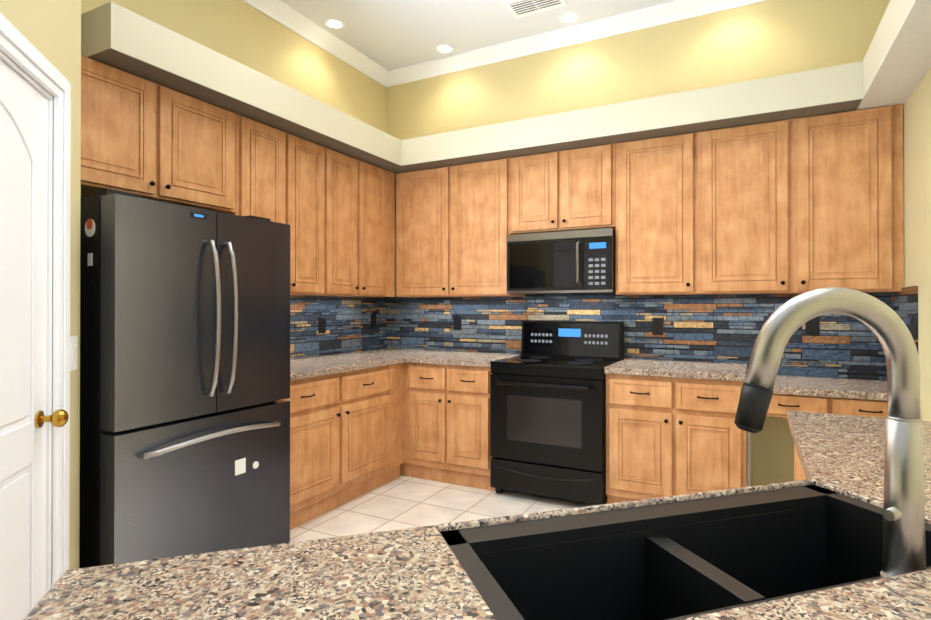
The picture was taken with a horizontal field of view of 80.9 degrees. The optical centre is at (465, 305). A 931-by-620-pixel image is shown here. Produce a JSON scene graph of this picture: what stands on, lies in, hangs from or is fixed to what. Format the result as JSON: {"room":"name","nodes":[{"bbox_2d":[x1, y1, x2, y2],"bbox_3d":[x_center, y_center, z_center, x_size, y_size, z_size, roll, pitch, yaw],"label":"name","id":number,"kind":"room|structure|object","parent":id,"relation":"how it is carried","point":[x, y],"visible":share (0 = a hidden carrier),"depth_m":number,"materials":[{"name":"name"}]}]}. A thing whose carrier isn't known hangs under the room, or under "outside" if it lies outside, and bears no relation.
{"room":"kitchen","nodes":[
{"label":"kitchen","id":0,"kind":"room"},
{"bbox_2d":[0,0,80,586],"bbox_3d":[-1.323,-0.401,1.446,0.120,3.385,1.250,0,0,-17],"label":"wall","id":1,"kind":"structure","parent":0,"point":[49,31],"depth_m":1.98,"materials":[{"name":"beige paint"}]},
{"bbox_2d":[0,59,68,619],"bbox_3d":[-1.292,0.298,1.476,0.516,1.963,0.538,0,0,28],"label":"pantry door","id":2,"kind":"structure","parent":1,"relation":"in","point":[25,418],"depth_m":1.65,"materials":[{"name":"white wood"}]},
{"bbox_2d":[0,13,70,592],"bbox_3d":[-1.314,0.254,1.461,0.148,2.075,0.890,0,0,-17],"label":"door frame","id":3,"kind":"structure","parent":1,"relation":"attached to","point":[18,48],"depth_m":1.82,"materials":[{"name":"white wood"}]},
{"bbox_2d":[70,336,77,370],"bbox_3d":[-1.420,0.174,1.978,0.013,0.125,0.082,0,0,-17],"label":"light switch","id":4,"kind":"object","parent":1,"relation":"attached to","point":[73,350],"visible":0.85,"depth_m":1.97,"materials":[{"name":"white plastic"}]},
{"bbox_2d":[289,475,606,542],"bbox_3d":[-0.528,1.341,1.360,4.280,0.100,6.800,0,0,28],"label":"floor","id":5,"kind":"structure","parent":0,"point":[402,502],"depth_m":3.52,"materials":[{"name":"tile"}]},
{"bbox_2d":[79,189,289,567],"bbox_3d":[-1.430,0.419,2.624,0.852,1.755,0.894,0,0,28],"label":"refrigerator","id":6,"kind":"object","parent":5,"relation":"on","point":[184,378],"visible":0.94,"depth_m":2.31,"materials":[{"name":"black metal"}]},
{"bbox_2d":[282,363,403,529],"bbox_3d":[-1.033,0.865,3.679,0.631,0.872,1.334,0,0,28],"label":"base cabinet","id":7,"kind":"object","parent":5,"relation":"on","point":[346,437],"visible":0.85,"depth_m":3.47,"materials":[{"name":"brown wood"}]},
{"bbox_2d":[290,349,437,380],"bbox_3d":[-0.878,0.407,3.945,0.660,0.040,1.945,0,0,28],"label":"countertop","id":8,"kind":"structure","parent":7,"relation":"on","point":[307,367],"depth_m":3.77,"materials":[{"name":"stone"}]},
{"bbox_2d":[400,363,415,477],"bbox_3d":[-0.547,0.868,4.511,0.720,0.872,0.631,0,0,28],"label":"base cabinet","id":9,"kind":"object","parent":5,"relation":"on","point":[408,468],"depth_m":4.12,"materials":[{"name":"brown wood"}]},
{"bbox_2d":[416,363,495,490],"bbox_3d":[0.024,0.867,4.213,0.683,0.872,0.631,0,0,28],"label":"base cabinet","id":10,"kind":"object","parent":5,"relation":"on","point":[453,401],"depth_m":3.92,"materials":[{"name":"brown wood"}]},
{"bbox_2d":[406,351,520,366],"bbox_3d":[0.018,0.408,4.207,0.686,0.040,0.651,0,0,28],"label":"countertop","id":11,"kind":"structure","parent":10,"relation":"on","point":[476,359],"depth_m":4.07,"materials":[{"name":"stone"}]},
{"bbox_2d":[23,411,930,619],"bbox_3d":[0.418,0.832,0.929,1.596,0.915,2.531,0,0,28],"label":"countertop","id":12,"kind":"structure","parent":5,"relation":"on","point":[416,573],"depth_m":0.74,"materials":[{"name":"stone"}]},
{"bbox_2d":[440,485,930,619],"bbox_3d":[0.402,0.496,0.881,0.828,0.229,0.346,0,0,-17],"label":"sink","id":13,"kind":"object","parent":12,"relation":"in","point":[680,559],"visible":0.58,"depth_m":0.96,"materials":[{"name":"black"}]},
{"bbox_2d":[734,287,925,577],"bbox_3d":[0.535,0.193,0.808,0.279,0.439,0.055,0,0,0],"label":"faucet","id":14,"kind":"object","parent":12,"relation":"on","point":[904,541],"visible":0.94,"depth_m":0.79,"materials":[{"name":"silver metal"}]},
{"bbox_2d":[490,321,623,504],"bbox_3d":[0.643,0.709,3.821,0.770,1.185,0.718,0,0,28],"label":"range","id":15,"kind":"object","parent":5,"relation":"on","point":[548,412],"visible":0.98,"depth_m":3.59,"materials":[{"name":"black metal"}]},
{"bbox_2d":[606,374,746,503],"bbox_3d":[1.366,0.864,3.511,0.787,0.872,0.631,0,0,28],"label":"base cabinet","id":16,"kind":"object","parent":5,"relation":"on","point":[668,436],"depth_m":3.24,"materials":[{"name":"brown wood"}]},
{"bbox_2d":[604,359,746,380],"bbox_3d":[1.361,0.405,3.506,0.787,0.040,0.647,0,0,28],"label":"countertop","id":17,"kind":"structure","parent":16,"relation":"on","point":[640,367],"depth_m":3.33,"materials":[{"name":"stone"}]},
{"bbox_2d":[747,375,886,486],"bbox_3d":[2.061,0.874,3.166,0.759,0.850,0.597,0,0,28],"label":"base cabinet","id":18,"kind":"object","parent":5,"relation":"on","point":[855,397],"visible":0.6,"depth_m":2.97,"materials":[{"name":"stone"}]},
{"bbox_2d":[281,0,675,70],"bbox_3d":[-0.562,-2.144,1.309,3.980,0.100,6.650,0,0,28],"label":"ceiling","id":19,"kind":"structure","parent":0,"point":[388,35],"depth_m":4.02,"materials":[{"name":"white paint"}]},
{"bbox_2d":[324,18,344,28],"bbox_3d":[-0.967,-2.079,4.031,0.150,0.006,0.150,0,0,28],"label":"recessed light","id":20,"kind":"object","parent":19,"relation":"in","point":[333,23],"visible":1,"depth_m":4.03,"materials":[{"name":"white glass"}]},
{"bbox_2d":[436,44,454,53],"bbox_3d":[-0.163,-2.078,4.423,0.150,0.006,0.150,0,0,28],"label":"recessed light","id":21,"kind":"object","parent":19,"relation":"in","point":[445,48],"visible":1,"depth_m":4.41,"materials":[{"name":"white glass"}]},
{"bbox_2d":[504,0,566,18],"bbox_3d":[0.482,-2.075,3.759,0.380,0.016,0.220,0,0,28],"label":"ceiling vent","id":22,"kind":"object","parent":19,"relation":"in","point":[519,8],"visible":1,"depth_m":3.78,"materials":[{"name":"white metal"}]},
{"bbox_2d":[559,12,579,22],"bbox_3d":[0.750,-2.080,3.946,0.150,0.006,0.150,0,0,28],"label":"recessed light","id":23,"kind":"object","parent":19,"relation":"in","point":[569,17],"visible":1,"depth_m":3.94,"materials":[{"name":"white"}]},
{"bbox_2d":[81,0,889,139],"bbox_3d":[-0.597,-1.702,1.240,3.680,0.785,6.500,0,0,28],"label":"wall band","id":24,"kind":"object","parent":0,"point":[765,39],"visible":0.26,"depth_m":3.88,"materials":[{"name":"beige paint"}]},
{"bbox_2d":[242,0,389,83],"bbox_3d":[-1.378,-2.037,3.611,0.100,0.095,2.805,0,0,28],"label":"crown molding","id":25,"kind":"structure","parent":24,"relation":"attached to","point":[291,18],"depth_m":4.13,"materials":[{"name":"white"}]},
{"bbox_2d":[81,0,914,183],"bbox_3d":[-0.597,-1.210,1.238,3.680,0.200,6.500,0,0,28],"label":"soffit beam","id":26,"kind":"structure","parent":24,"relation":"attached to","point":[113,25],"depth_m":3.17,"materials":[{"name":"beige paint"}]},
{"bbox_2d":[88,48,861,173],"bbox_3d":[0.258,-1.101,2.748,3.134,0.002,2.369,0,0,28],"label":"trim","id":27,"kind":"structure","parent":26,"relation":"attached to","point":[111,57],"depth_m":3.28,"materials":[{"name":"brown wood"}]},
{"bbox_2d":[857,0,930,109],"bbox_3d":[0.863,-1.112,0.287,0.210,0.004,6.168,0,0,28],"label":"soffit beam","id":28,"kind":"structure","parent":26,"relation":"attached to","point":[903,69],"depth_m":2.48,"materials":[{"name":"white paint"}]},
{"bbox_2d":[381,0,767,87],"bbox_3d":[0.837,-2.035,4.103,3.570,0.095,0.100,0,0,28],"label":"crown molding","id":29,"kind":"structure","parent":24,"relation":"attached to","point":[677,10],"depth_m":4.13,"materials":[{"name":"white"}]},
{"bbox_2d":[395,184,886,485],"bbox_3d":[0.944,-0.389,4.181,3.980,3.385,0.150,0,0,28],"label":"wall","id":30,"kind":"structure","parent":0,"point":[772,451],"depth_m":3.54,"materials":[{"name":"beige paint"}]},
{"bbox_2d":[290,295,385,358],"bbox_3d":[-1.174,0.146,4.085,0.014,0.478,1.920,0,0,28],"label":"backsplash","id":31,"kind":"structure","parent":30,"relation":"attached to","point":[348,319],"depth_m":4.34,"materials":[{"name":"blue tile"}]},
{"bbox_2d":[318,318,325,332],"bbox_3d":[-1.100,0.153,4.199,0.010,0.118,0.075,0,0,28],"label":"electrical outlet","id":32,"kind":"object","parent":31,"relation":"attached to","point":[321,325],"visible":1,"depth_m":4.19,"materials":[{"name":"black plastic"}]},
{"bbox_2d":[371,314,375,327],"bbox_3d":[-0.801,0.136,4.770,0.010,0.118,0.075,0,0,28],"label":"electrical outlet","id":33,"kind":"object","parent":31,"relation":"attached to","point":[373,320],"visible":1,"depth_m":4.76,"materials":[{"name":"black plastic"}]},
{"bbox_2d":[396,158,524,297],"bbox_3d":[-0.055,-0.582,4.417,1.022,1.024,0.353,0,0,28],"label":"upper cabinet","id":34,"kind":"object","parent":30,"relation":"attached to","point":[452,221],"depth_m":4.24,"materials":[{"name":"brown wood"}]},
{"bbox_2d":[508,143,615,234],"bbox_3d":[0.740,-0.814,4.002,0.768,0.564,0.353,0,0,28],"label":"upper cabinet","id":35,"kind":"object","parent":30,"relation":"attached to","point":[572,189],"depth_m":3.84,"materials":[{"name":"brown wood"}]},
{"bbox_2d":[507,228,615,294],"bbox_3d":[0.717,-0.300,3.957,0.758,0.425,0.451,0,0,28],"label":"microwave","id":36,"kind":"object","parent":35,"relation":"attached to","point":[574,262],"visible":1,"depth_m":3.79,"materials":[{"name":"black metal"}]},
{"bbox_2d":[386,293,885,379],"bbox_3d":[0.906,0.179,4.106,3.680,0.543,0.014,0,0,28],"label":"backsplash","id":37,"kind":"structure","parent":30,"relation":"attached to","point":[723,328],"depth_m":3.84,"materials":[{"name":"blue tile"}]},
{"bbox_2d":[453,316,461,329],"bbox_3d":[-0.068,0.145,4.602,0.075,0.118,0.010,0,0,28],"label":"electrical outlet","id":38,"kind":"object","parent":37,"relation":"attached to","point":[457,322],"visible":1,"depth_m":4.60,"materials":[{"name":"black plastic"}]},
{"bbox_2d":[652,318,663,334],"bbox_3d":[1.358,0.147,3.856,0.075,0.118,0.010,0,0,28],"label":"electrical outlet","id":39,"kind":"object","parent":37,"relation":"attached to","point":[657,326],"visible":1,"depth_m":3.85,"materials":[{"name":"black plastic"}]},
{"bbox_2d":[805,316,819,334],"bbox_3d":[2.177,0.125,3.427,0.075,0.118,0.010,0,0,28],"label":"electrical outlet","id":40,"kind":"object","parent":37,"relation":"attached to","point":[812,326],"visible":0.92,"depth_m":3.42,"materials":[{"name":"black plastic"}]},
{"bbox_2d":[613,132,699,294],"bbox_3d":[1.309,-0.585,3.704,0.513,1.024,0.353,0,0,28],"label":"upper cabinet","id":41,"kind":"object","parent":30,"relation":"attached to","point":[657,230],"depth_m":3.54,"materials":[{"name":"brown wood"}]},
{"bbox_2d":[700,104,903,294],"bbox_3d":[1.995,-0.587,3.345,1.035,1.024,0.353,0,0,28],"label":"upper cabinet","id":42,"kind":"object","parent":30,"relation":"attached to","point":[799,205],"depth_m":3.16,"materials":[{"name":"brown wood"}]},
{"bbox_2d":[903,68,930,420],"bbox_3d":[1.100,-0.406,0.347,0.150,3.385,6.500,0,0,28],"label":"wall","id":43,"kind":"structure","parent":0,"point":[917,173],"depth_m":2.69,"materials":[{"name":"beige paint"}]},
{"bbox_2d":[886,286,917,379],"bbox_3d":[2.388,0.175,2.983,0.014,0.543,0.570,0,0,28],"label":"backsplash","id":44,"kind":"structure","parent":43,"relation":"attached to","point":[904,302],"depth_m":2.86,"materials":[{"name":"blue tile"}]},
{"bbox_3d":[-1.182,-0.392,3.493,0.850,3.385,3.040,0,0,28],"label":"wall","id":45,"kind":"structure","parent":0,"visible":0},
{"bbox_2d":[81,55,236,214],"bbox_3d":[-1.680,-0.818,2.749,0.353,0.568,1.000,0,0,28],"label":"upper cabinet","id":46,"kind":"object","parent":45,"relation":"attached to","point":[150,140],"depth_m":2.67,"materials":[{"name":"brown wood"}]},
{"bbox_2d":[237,114,336,296],"bbox_3d":[-1.264,-0.586,3.543,0.353,1.024,0.791,0,0,28],"label":"upper cabinet","id":47,"kind":"object","parent":45,"relation":"attached to","point":[283,177],"depth_m":3.51,"materials":[{"name":"brown wood"}]},
{"bbox_2d":[337,152,394,296],"bbox_3d":[-0.931,-0.583,4.179,0.353,1.024,0.926,0,0,28],"label":"upper cabinet","id":48,"kind":"object","parent":45,"relation":"attached to","point":[365,191],"depth_m":4.13,"materials":[{"name":"brown wood"}]}
]}

